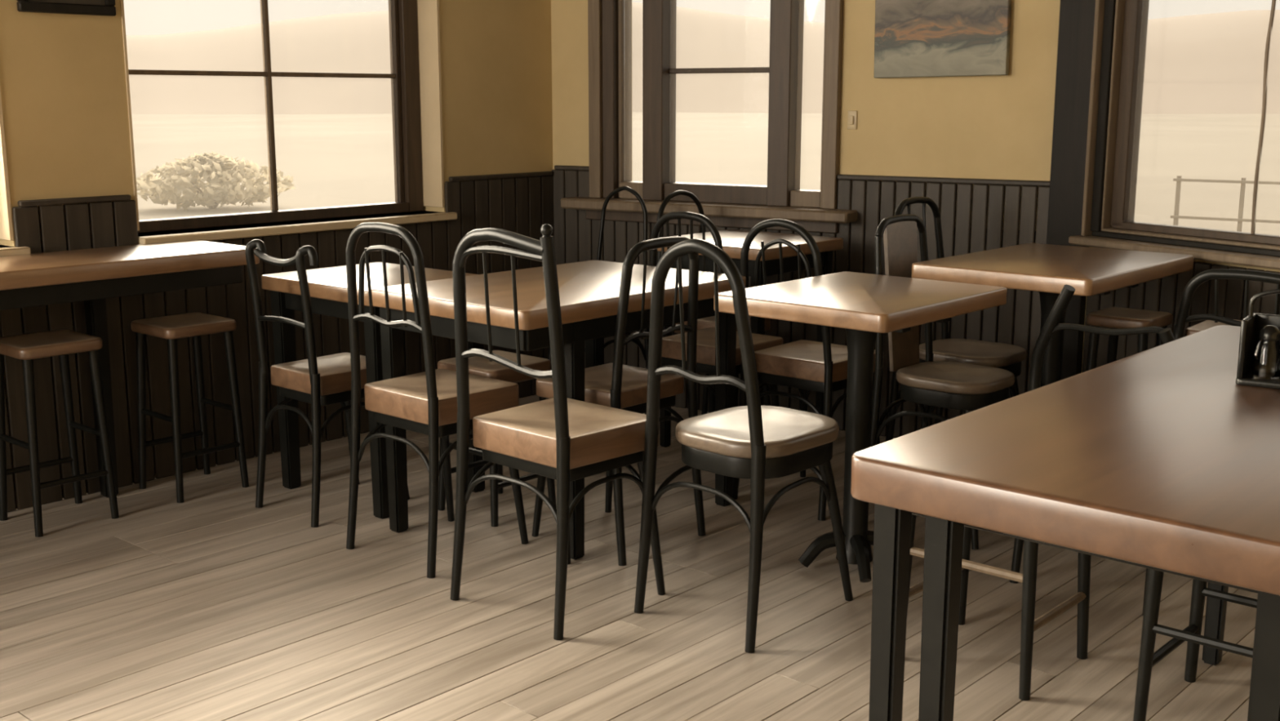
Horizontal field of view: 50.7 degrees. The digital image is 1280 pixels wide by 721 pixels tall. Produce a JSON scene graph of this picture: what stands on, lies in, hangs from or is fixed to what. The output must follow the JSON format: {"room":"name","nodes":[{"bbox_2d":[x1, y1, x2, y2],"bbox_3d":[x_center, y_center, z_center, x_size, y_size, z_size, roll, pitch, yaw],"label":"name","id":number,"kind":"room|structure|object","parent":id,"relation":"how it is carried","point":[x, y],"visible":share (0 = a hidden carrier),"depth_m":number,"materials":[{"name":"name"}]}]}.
{"room":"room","nodes":[
{"label":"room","id":0,"kind":"room"},
{"bbox_2d":[0,0,553,511],"bbox_3d":[-2.786,-0.787,3.139,0.262,2.850,7.130,10,15,41],"label":"wall","id":1,"kind":"structure","parent":0,"point":[63,86],"depth_m":4.51,"materials":[{"name":"paint"}]},
{"bbox_2d":[0,87,31,256],"bbox_3d":[-2.640,-0.993,3.199,0.220,1.668,2.170,10,15,41],"label":"window","id":2,"kind":"structure","parent":1,"relation":"in","point":[6,218],"depth_m":4.05,"materials":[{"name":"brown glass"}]},
{"bbox_2d":[16,0,115,16],"bbox_3d":[-1.736,-1.248,4.066,0.024,0.400,0.300,10,15,41],"label":"picture frame","id":3,"kind":"object","parent":1,"relation":"attached to","point":[93,7],"visible":1,"depth_m":4.10,"materials":[{"name":"black wood"}]},
{"bbox_2d":[27,0,105,5],"bbox_3d":[-1.741,-1.249,4.070,0.011,0.342,0.242,10,15,41],"label":"print","id":4,"kind":"object","parent":3,"relation":"on","point":[30,2],"depth_m":4.09},
{"bbox_2d":[120,0,457,244],"bbox_3d":[-1.238,-1.293,4.748,0.220,1.668,1.321,10,15,41],"label":"window","id":5,"kind":"structure","parent":1,"relation":"in","point":[415,76],"depth_m":5.20,"materials":[{"name":"black wood"}]},
{"bbox_2d":[0,394,1257,720],"bbox_3d":[-0.061,1.069,1.318,6.740,0.100,7.950,10,15,41],"label":"floor","id":6,"kind":"structure","parent":0,"point":[212,605],"depth_m":3.33,"materials":[{"name":"brown wood"}]},
{"bbox_2d":[0,329,119,537],"bbox_3d":[-1.758,0.207,4.044,0.256,0.556,0.256,10,15,41],"label":"stool","id":7,"kind":"object","parent":6,"relation":"on","point":[27,348],"visible":1,"depth_m":4.01,"materials":[{"name":"brown wood"}]},
{"bbox_2d":[0,240,259,497],"bbox_3d":[-2.021,0.157,3.683,0.385,0.790,2.075,10,15,41],"label":"countertop","id":8,"kind":"structure","parent":6,"relation":"on","point":[91,276],"depth_m":4.02,"materials":[{"name":"brown wood"}]},
{"bbox_2d":[130,312,248,502],"bbox_3d":[-1.459,0.143,4.374,0.256,0.556,0.256,10,15,41],"label":"stool","id":9,"kind":"object","parent":6,"relation":"on","point":[171,327],"visible":1,"depth_m":4.34,"materials":[{"name":"brown wood"}]},
{"bbox_2d":[244,239,409,527],"bbox_3d":[-0.949,0.042,4.161,0.341,0.838,0.380,10,15,41],"label":"cafe chair","id":10,"kind":"object","parent":6,"relation":"on","point":[323,380],"visible":0.84,"depth_m":4.06,"materials":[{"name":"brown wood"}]},
{"bbox_2d":[261,262,484,519],"bbox_3d":[-0.837,0.075,4.346,0.580,0.700,0.475,10,15,41],"label":"dining table","id":11,"kind":"object","parent":6,"relation":"on","point":[328,291],"visible":0.55,"depth_m":4.24,"materials":[{"name":"brown wood"}]},
{"bbox_2d":[345,222,528,577],"bbox_3d":[-0.569,0.072,3.755,0.377,0.932,0.380,10,15,41],"label":"cafe chair","id":12,"kind":"object","parent":6,"relation":"on","point":[425,402],"visible":0.91,"depth_m":3.66,"materials":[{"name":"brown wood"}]},
{"bbox_2d":[437,350,556,526],"bbox_3d":[-0.443,0.230,4.152,0.266,0.471,0.266,10,15,41],"label":"stool","id":13,"kind":"object","parent":6,"relation":"on","point":[477,366],"visible":0.48,"depth_m":4.07,"materials":[{"name":"brown wood"}]},
{"bbox_2d":[449,223,665,639],"bbox_3d":[-0.202,0.127,3.358,0.402,0.975,0.405,10,15,42],"label":"cafe chair","id":14,"kind":"object","parent":6,"relation":"on","point":[562,438],"visible":0.94,"depth_m":3.25,"materials":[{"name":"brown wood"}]},
{"bbox_2d":[371,260,746,559],"bbox_3d":[-0.222,0.123,4.044,0.645,0.720,0.935,10,15,41],"label":"dining table","id":15,"kind":"object","parent":6,"relation":"on","point":[589,290],"visible":0.68,"depth_m":3.81,"materials":[{"name":"brown wood"}]},
{"bbox_2d":[546,186,648,370],"bbox_3d":[-0.166,-0.191,5.139,0.307,0.922,0.360,10,15,41],"label":"cafe chair","id":16,"kind":"object","parent":6,"relation":"on","point":[644,351],"visible":0.23,"depth_m":5.17,"materials":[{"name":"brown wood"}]},
{"bbox_2d":[532,236,706,565],"bbox_3d":[-0.067,0.079,3.851,0.380,0.883,0.367,10,15,41],"label":"cafe chair","id":17,"kind":"object","parent":6,"relation":"on","point":[616,384],"visible":0.61,"depth_m":3.77,"materials":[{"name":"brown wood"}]},
{"bbox_2d":[639,211,782,475],"bbox_3d":[0.252,-0.052,4.480,0.357,0.901,0.380,10,15,41],"label":"cafe chair","id":18,"kind":"object","parent":6,"relation":"on","point":[671,344],"visible":0.41,"depth_m":4.39,"materials":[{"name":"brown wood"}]},
{"bbox_2d":[657,190,770,414],"bbox_3d":[0.271,-0.159,4.984,0.360,0.918,0.337,10,15,41],"label":"cafe chair","id":19,"kind":"object","parent":6,"relation":"on","point":[709,322],"visible":0.19,"depth_m":4.97,"materials":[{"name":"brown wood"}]},
{"bbox_2d":[634,239,853,653],"bbox_3d":[0.273,0.158,3.296,0.377,0.940,0.451,10,15,43],"label":"cafe chair","id":20,"kind":"object","parent":6,"relation":"on","point":[757,442],"visible":1,"depth_m":3.18,"materials":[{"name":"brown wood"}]},
{"bbox_2d":[649,229,843,447],"bbox_3d":[0.379,-0.062,4.892,0.510,0.760,0.500,10,15,41],"label":"dining table","id":21,"kind":"object","parent":6,"relation":"on","point":[732,240],"visible":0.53,"depth_m":4.74,"materials":[{"name":"brown wood"}]},
{"bbox_2d":[732,218,883,520],"bbox_3d":[0.537,-0.004,4.233,0.357,0.901,0.397,10,15,41],"label":"cafe chair","id":22,"kind":"object","parent":6,"relation":"on","point":[806,366],"visible":0.56,"depth_m":4.11,"materials":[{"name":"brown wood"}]},
{"bbox_2d":[713,271,1007,582],"bbox_3d":[0.579,0.187,3.587,0.515,0.752,0.620,10,15,41],"label":"dining table","id":23,"kind":"object","parent":6,"relation":"on","point":[866,305],"visible":0.83,"depth_m":3.51,"materials":[{"name":"brown wood"}]},
{"bbox_2d":[871,214,1014,549],"bbox_3d":[0.900,0.043,3.950,0.381,0.916,0.337,10,15,41],"label":"cafe chair","id":24,"kind":"object","parent":6,"relation":"on","point":[967,388],"visible":0.73,"depth_m":3.94,"materials":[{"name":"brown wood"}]},
{"bbox_2d":[884,196,1026,441],"bbox_3d":[1.033,-0.043,4.331,0.402,0.940,0.347,10,15,41],"label":"cafe chair","id":25,"kind":"object","parent":6,"relation":"on","point":[1007,357],"visible":0.47,"depth_m":4.33,"materials":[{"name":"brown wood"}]},
{"bbox_2d":[906,514,1091,700],"bbox_3d":[0.797,0.452,3.032,0.340,0.460,0.320,10,15,41],"label":"stool","id":26,"kind":"object","parent":6,"relation":"on","point":[1028,577],"visible":0.19,"depth_m":2.92,"materials":[{"name":"brown wood"}]},
{"bbox_2d":[911,243,1194,386],"bbox_3d":[1.215,0.088,4.020,0.535,0.782,0.750,10,15,41],"label":"dining table","id":27,"kind":"object","parent":6,"relation":"on","point":[1043,268],"visible":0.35,"depth_m":3.84,"materials":[{"name":"brown wood"}]},
{"bbox_2d":[850,324,1279,720],"bbox_3d":[1.043,0.443,2.289,0.695,0.760,1.500,10,15,41],"label":"dining table","id":28,"kind":"object","parent":6,"relation":"on","point":[1156,458],"visible":0.95,"depth_m":1.87,"materials":[{"name":"brown wood"}]},
{"bbox_2d":[1235,288,1279,389],"bbox_3d":[1.125,-0.040,2.340,0.150,0.169,0.100,7,13,33],"label":"caddy","id":29,"kind":"object","parent":28,"relation":"on","point":[1251,326],"visible":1,"depth_m":2.36,"materials":[{"name":"metal"}]},
{"bbox_2d":[1253,324,1279,378],"bbox_3d":[1.093,-0.016,2.351,0.044,0.092,0.043,10,15,41],"label":"glass shaker","id":30,"kind":"object","parent":29,"relation":"in","point":[1267,352],"visible":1,"depth_m":2.34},
{"bbox_2d":[1009,284,1175,615],"bbox_3d":[1.246,0.189,3.503,0.388,0.798,0.400,10,15,41],"label":"cafe chair","id":31,"kind":"object","parent":6,"relation":"on","point":[1051,326],"visible":0.2,"depth_m":3.38,"materials":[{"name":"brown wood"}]},
{"bbox_2d":[1085,306,1172,371],"bbox_3d":[1.465,0.163,4.102,0.206,0.620,0.206,10,15,41],"label":"stool","id":32,"kind":"object","parent":6,"relation":"on","point":[1114,317],"visible":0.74,"depth_m":4.03,"materials":[{"name":"brown wood"}]},
{"bbox_2d":[1133,568,1257,720],"bbox_3d":[1.231,0.515,2.706,0.360,0.460,0.320,10,15,41],"label":"stool","id":33,"kind":"object","parent":6,"relation":"on","point":[1148,659],"visible":0.27,"depth_m":2.72,"materials":[{"name":"brown wood"}]},
{"bbox_2d":[1173,269,1279,339],"bbox_3d":[1.661,0.148,3.665,0.387,0.817,0.340,10,15,41],"label":"cafe chair","id":34,"kind":"object","parent":6,"relation":"on","point":[1183,317],"visible":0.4,"depth_m":3.56,"materials":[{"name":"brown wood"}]},
{"bbox_2d":[551,0,1060,438],"bbox_3d":[0.608,-1.178,5.161,2.180,2.850,0.262,7,13,32],"label":"wall","id":35,"kind":"structure","parent":0,"point":[980,148],"depth_m":4.87,"materials":[{"name":"paint"}]},
{"bbox_2d":[560,0,857,233],"bbox_3d":[0.267,-1.407,5.198,1.290,1.775,0.215,7,13,32],"label":"window","id":36,"kind":"structure","parent":35,"relation":"in","point":[609,21],"depth_m":5.35,"materials":[{"name":"brown wood"}]},
{"bbox_2d":[847,110,857,129],"bbox_3d":[0.778,-0.883,4.965,0.036,0.068,0.016,7,13,32],"label":"light switch","id":37,"kind":"object","parent":35,"relation":"attached to","point":[852,115],"visible":1,"depth_m":4.96,"materials":[{"name":"beige plastic"}]},
{"bbox_2d":[873,0,1011,78],"bbox_3d":[1.051,-1.243,4.706,0.484,0.500,0.033,6,13,32],"label":"picture","id":38,"kind":"object","parent":35,"relation":"attached to","point":[913,38],"visible":1,"depth_m":4.71},
{"bbox_2d":[1080,246,1279,373],"bbox_3d":[2.709,-0.672,2.550,0.256,2.850,4.768,-6,13,-29],"label":"wall","id":39,"kind":"structure","parent":0,"point":[1165,294],"depth_m":4.24,"materials":[{"name":"paint"}]},
{"bbox_2d":[1046,0,1095,379],"bbox_3d":[1.475,-1.047,4.485,0.100,2.850,0.145,-10,15,-42],"label":"pillar","id":40,"kind":"structure","parent":39,"relation":"attached to","point":[1077,17],"depth_m":4.52,"materials":[{"name":"black wood"}]},
{"bbox_2d":[1068,0,1279,269],"bbox_3d":[1.965,-1.061,3.579,0.160,1.678,1.910,-6,13,-29],"label":"window","id":41,"kind":"structure","parent":39,"relation":"in","point":[1120,26],"depth_m":4.38,"materials":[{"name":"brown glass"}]},
{"label":"outside","id":42,"kind":"structure","parent":0,"visible":0},
{"bbox_2d":[131,111,1279,235],"bbox_3d":[0.000,1.669,0.323,600.000,0.486,600.000,10,15,41],"label":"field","id":43,"kind":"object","parent":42,"point":[332,160],"visible":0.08,"depth_m":40.45,"materials":[{"name":"beige"}]},
{"bbox_2d":[136,151,295,210],"bbox_3d":[-7.192,-2.978,22.469,2.740,0.994,2.707,10,15,41],"label":"shrub","id":44,"kind":"object","parent":43,"relation":"on","point":[222,188],"visible":0.94,"depth_m":22.01,"materials":[{"name":"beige plant"}]},
{"bbox_2d":[1170,175,1279,231],"bbox_3d":[7.306,-1.180,12.739,4.450,0.970,0.058,8,13,35],"label":"fence","id":45,"kind":"object","parent":43,"relation":"on","point":[1178,180],"visible":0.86,"depth_m":13.64,"materials":[{"name":"grey wood"}]},
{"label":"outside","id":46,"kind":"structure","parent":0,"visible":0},
{"bbox_2d":[125,2,1279,114],"bbox_3d":[0.000,-8.597,-1.666,560.000,22.014,560.000,10,15,41],"label":"sky","id":47,"kind":"structure","parent":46,"point":[1204,64],"depth_m":179.87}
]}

